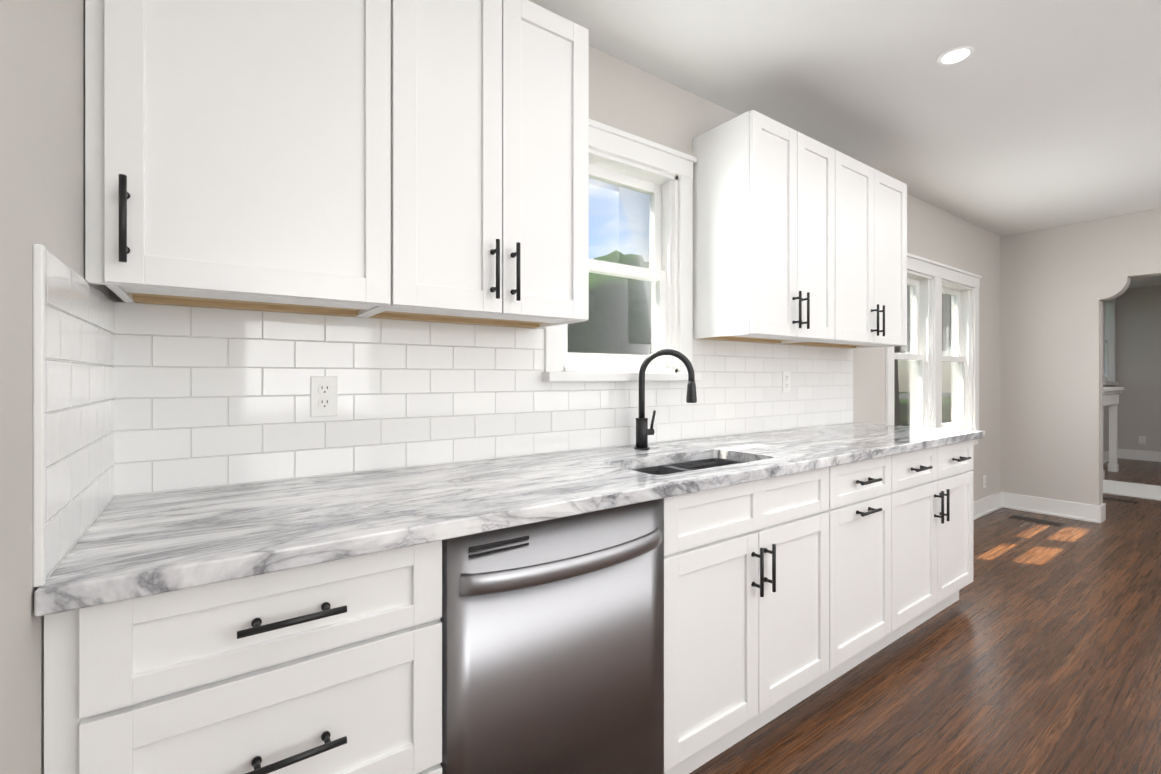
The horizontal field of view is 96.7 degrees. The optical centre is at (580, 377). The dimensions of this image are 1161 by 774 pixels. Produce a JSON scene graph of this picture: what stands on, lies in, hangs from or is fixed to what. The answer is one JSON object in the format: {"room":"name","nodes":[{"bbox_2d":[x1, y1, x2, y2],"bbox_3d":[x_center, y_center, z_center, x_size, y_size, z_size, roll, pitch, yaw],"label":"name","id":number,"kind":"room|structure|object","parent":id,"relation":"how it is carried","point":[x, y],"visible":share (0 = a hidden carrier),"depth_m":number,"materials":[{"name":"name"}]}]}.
{"room":"kitchen","nodes":[
{"label":"kitchen","id":0,"kind":"room"},
{"bbox_2d":[0,0,109,773],"bbox_3d":[-0.018,-0.053,-0.440,0.150,2.495,3.950,0,0,-36],"label":"wall","id":1,"kind":"structure","parent":0,"point":[42,122],"depth_m":0.67,"materials":[{"name":"grey paint"}]},
{"bbox_2d":[110,46,1114,501],"bbox_3d":[3.369,-0.055,4.497,11.400,2.495,0.150,0,0,-36],"label":"wall","id":2,"kind":"structure","parent":0,"point":[624,96],"depth_m":3.42,"materials":[{"name":"grey paint"}]},
{"bbox_2d":[85,0,390,316],"bbox_3d":[-0.771,-0.635,1.223,0.552,0.914,0.363,0,0,-36],"label":"upper cabinet","id":3,"kind":"object","parent":2,"relation":"attached to","point":[237,154],"visible":0.98,"depth_m":1.10,"materials":[{"name":"white wood"}]},
{"bbox_2d":[33,244,852,586],"bbox_3d":[0.475,0.050,1.945,3.425,0.461,0.640,0,0,-36],"label":"tile backsplash","id":4,"kind":"structure","parent":2,"relation":"attached to","point":[139,398],"depth_m":1.44,"materials":[{"name":"white tile"}]},
{"bbox_2d":[311,376,337,416],"bbox_3d":[-0.727,0.054,1.465,0.070,0.114,0.008,0,0,-36],"label":"outlet","id":5,"kind":"object","parent":4,"relation":"attached to","point":[324,396],"visible":1,"depth_m":1.46,"materials":[{"name":"white plastic"}]},
{"bbox_2d":[782,371,789,392],"bbox_3d":[1.108,0.023,2.776,0.070,0.114,0.008,0,0,-36],"label":"outlet","id":6,"kind":"object","parent":4,"relation":"attached to","point":[785,381],"visible":1,"depth_m":2.77,"materials":[{"name":"white plastic"}]},
{"bbox_2d":[362,0,588,328],"bbox_3d":[-0.300,-0.635,1.559,0.604,0.914,0.363,0,0,-36],"label":"upper cabinet","id":7,"kind":"object","parent":2,"relation":"attached to","point":[490,162],"visible":0.96,"depth_m":1.42,"materials":[{"name":"white wood"}]},
{"bbox_2d":[542,119,700,381],"bbox_3d":[0.140,-0.487,2.183,0.804,1.016,0.262,0,0,-36],"label":"window","id":8,"kind":"structure","parent":2,"relation":"in","point":[651,181],"depth_m":2.28,"materials":[{"name":"white wood"}]},
{"bbox_2d":[692,110,834,343],"bbox_3d":[0.877,-0.636,2.399,0.636,0.914,0.363,0,0,-36],"label":"upper cabinet","id":9,"kind":"object","parent":2,"relation":"attached to","point":[763,228],"visible":1,"depth_m":2.25,"materials":[{"name":"white wood"}]},
{"bbox_2d":[780,150,906,347],"bbox_3d":[1.450,-0.636,2.809,0.774,0.914,0.363,0,0,-36],"label":"upper cabinet","id":10,"kind":"object","parent":2,"relation":"attached to","point":[870,257],"visible":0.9,"depth_m":2.67,"materials":[{"name":"white wood"}]},
{"bbox_2d":[885,253,984,444],"bbox_3d":[2.676,-0.149,3.996,1.690,1.433,0.260,0,0,-36],"label":"double window","id":11,"kind":"structure","parent":2,"relation":"in","point":[932,374],"depth_m":3.93,"materials":[{"name":"white wood"}]},
{"bbox_2d":[983,475,985,487],"bbox_3d":[3.545,0.912,4.526,0.070,0.114,0.008,0,0,-36],"label":"outlet","id":12,"kind":"object","parent":2,"relation":"attached to","point":[984,481],"visible":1,"depth_m":4.52,"materials":[{"name":"white plastic"}]},
{"bbox_2d":[973,492,1003,519],"bbox_3d":[2.806,1.122,3.985,2.652,0.140,0.030,0,0,-36],"label":"baseboard","id":13,"kind":"structure","parent":2,"relation":"attached to","point":[984,506],"depth_m":4.53,"materials":[{"name":"white wood"}]},
{"bbox_2d":[1103,451,1108,463],"bbox_3d":[7.324,1.121,7.210,1.430,0.140,0.030,0,0,-36],"label":"baseboard","id":14,"kind":"structure","parent":2,"relation":"attached to","point":[1106,454],"depth_m":7.24,"materials":[{"name":"white wood"}]},
{"bbox_2d":[1103,298,1118,384],"bbox_3d":[7.499,-0.557,7.445,0.850,1.335,0.250,0,0,-36],"label":"room window","id":15,"kind":"structure","parent":2,"relation":"in","point":[1109,342],"depth_m":7.57,"materials":[{"name":"white"}]},
{"bbox_2d":[528,0,1160,287],"bbox_3d":[4.517,-1.332,2.889,11.400,0.060,4.100,0,0,-36],"label":"ceiling","id":16,"kind":"structure","parent":0,"point":[1029,115],"depth_m":2.28,"materials":[{"name":"white paint"}]},
{"bbox_2d":[937,46,974,65],"bbox_3d":[1.515,-1.299,2.085,0.124,0.006,0.124,0,0,-36],"label":"recessed light","id":17,"kind":"object","parent":16,"relation":"in","point":[959,54],"visible":1,"depth_m":2.08,"materials":[{"name":"white plastic"}]},
{"bbox_2d":[689,458,1160,773],"bbox_3d":[4.517,1.223,2.890,11.400,0.060,4.100,0,0,-36],"label":"floor","id":18,"kind":"structure","parent":0,"point":[1035,648],"depth_m":2.05,"materials":[{"name":"brown wood"}]},
{"bbox_2d":[44,540,441,773],"bbox_3d":[-0.677,0.756,1.111,0.573,0.876,0.656,0,0,-36],"label":"base cabinet","id":19,"kind":"object","parent":18,"relation":"on","point":[333,667],"visible":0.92,"depth_m":0.86,"materials":[{"name":"white wood"}]},
{"bbox_2d":[440,498,663,773],"bbox_3d":[-0.181,0.759,1.438,0.606,0.870,0.660,0,0,-36],"label":"dishwasher","id":20,"kind":"object","parent":18,"relation":"on","point":[552,646],"visible":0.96,"depth_m":1.18,"materials":[{"name":"silver metal"}]},
{"bbox_2d":[664,467,828,773],"bbox_3d":[0.401,0.755,1.880,0.848,0.876,0.656,0,0,-36],"label":"base cabinet","id":21,"kind":"object","parent":18,"relation":"on","point":[746,609],"visible":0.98,"depth_m":1.61,"materials":[{"name":"white wood"}]},
{"bbox_2d":[813,455,890,692],"bbox_3d":[0.946,0.755,2.269,0.491,0.876,0.656,0,0,-36],"label":"base cabinet","id":22,"kind":"object","parent":18,"relation":"on","point":[859,510],"visible":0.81,"depth_m":2.03,"materials":[{"name":"white wood"}]},
{"bbox_2d":[875,440,973,652],"bbox_3d":[1.527,0.755,2.684,0.937,0.876,0.656,0,0,-36],"label":"base cabinet","id":23,"kind":"object","parent":18,"relation":"on","point":[931,493],"visible":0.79,"depth_m":2.41,"materials":[{"name":"white wood"}]},
{"bbox_2d":[34,423,982,615],"bbox_3d":[0.503,0.299,1.957,3.477,0.036,0.650,0,0,-36],"label":"countertop","id":24,"kind":"structure","parent":23,"relation":"on","point":[129,547],"depth_m":1.16,"materials":[{"name":"stone"}]},
{"bbox_2d":[634,349,696,449],"bbox_3d":[0.336,0.084,2.040,0.248,0.395,0.062,0,0,2],"label":"gooseneck faucet","id":25,"kind":"object","parent":24,"relation":"on","point":[643,431],"visible":1,"depth_m":2.03,"materials":[{"name":"black metal"}]},
{"bbox_2d":[630,458,743,474],"bbox_3d":[0.379,0.456,1.763,0.625,0.275,0.315,0,0,-36],"label":"undermount sink","id":26,"kind":"object","parent":24,"relation":"in","point":[683,466],"visible":0.02,"depth_m":1.95,"materials":[{"name":"silver metal"}]},
{"bbox_2d":[1009,515,1063,526],"bbox_3d":[3.794,1.189,4.297,0.120,0.006,0.330,0,0,-36],"label":"floor vent","id":27,"kind":"object","parent":18,"relation":"in","point":[1037,520],"visible":1,"depth_m":4.29,"materials":[{"name":"brown metal"}]},
{"bbox_2d":[1103,387,1123,478],"bbox_3d":[6.396,0.656,6.375,0.990,1.070,0.308,0,0,-36],"label":"fireplace mantel","id":28,"kind":"object","parent":18,"relation":"on","point":[1111,397],"visible":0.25,"depth_m":6.52,"materials":[{"name":"white wood"}]},
{"bbox_2d":[1103,497,1138,503],"bbox_3d":[5.211,1.189,5.032,0.120,0.006,0.320,0,0,-36],"label":"floor vent","id":29,"kind":"object","parent":18,"relation":"in","point":[1122,500],"visible":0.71,"depth_m":4.99,"materials":[{"name":"brown metal"}]},
{"bbox_2d":[1103,479,1160,500],"bbox_3d":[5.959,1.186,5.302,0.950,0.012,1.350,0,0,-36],"label":"baseboard","id":30,"kind":"structure","parent":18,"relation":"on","point":[1136,490],"depth_m":5.44,"materials":[{"name":"white wood"}]},
{"bbox_2d":[1000,208,1160,505],"bbox_3d":[5.037,-0.055,3.261,0.140,2.495,3.800,0,0,-36],"label":"wall","id":31,"kind":"structure","parent":0,"point":[1059,285],"depth_m":4.43,"materials":[{"name":"grey paint"}]},
{"bbox_2d":[1004,492,1103,522],"bbox_3d":[4.073,1.122,4.466,0.030,0.140,0.618,0,0,-36],"label":"baseboard","id":32,"kind":"structure","parent":31,"relation":"attached to","point":[1059,508],"depth_m":4.44,"materials":[{"name":"white wood"}]},
{"bbox_2d":[1115,285,1160,451],"bbox_3d":[9.095,-0.056,6.158,0.150,2.495,3.800,0,0,-36],"label":"wall","id":33,"kind":"structure","parent":0,"point":[1138,344],"depth_m":7.46,"materials":[{"name":"grey paint"}]},
{"bbox_2d":[1118,449,1160,461],"bbox_3d":[9.013,1.121,6.118,0.030,0.140,3.770,0,0,-36],"label":"baseboard","id":34,"kind":"structure","parent":33,"relation":"attached to","point":[1139,455],"depth_m":7.44,"materials":[{"name":"white wood"}]},
{"bbox_2d":[1139,436,1145,443],"bbox_3d":[8.089,0.900,7.431,0.008,0.114,0.070,0,0,-36],"label":"outlet","id":35,"kind":"object","parent":33,"relation":"attached to","point":[1142,439],"visible":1,"depth_m":7.43,"materials":[{"name":"white plastic"}]},
{"label":"outside","id":36,"kind":"structure","parent":0,"visible":0},
{"bbox_3d":[-15.106,1.780,46.636,110.000,0.020,89.790,0,0,-36],"label":"lawn","id":37,"kind":"structure","parent":36,"visible":0},
{"bbox_2d":[568,293,600,334],"bbox_3d":[-2.433,-3.795,35.579,10.053,11.142,9.649,0,0,-36],"label":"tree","id":38,"kind":"object","parent":37,"relation":"on","point":[571,329],"depth_m":32.41,"materials":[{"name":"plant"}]},
{"bbox_2d":[568,250,650,354],"bbox_3d":[2.910,-3.445,35.368,10.807,10.441,9.868,0,0,-36],"label":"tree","id":39,"kind":"object","parent":37,"relation":"on","point":[582,327],"depth_m":32.27,"materials":[{"name":"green plant"}]}
]}

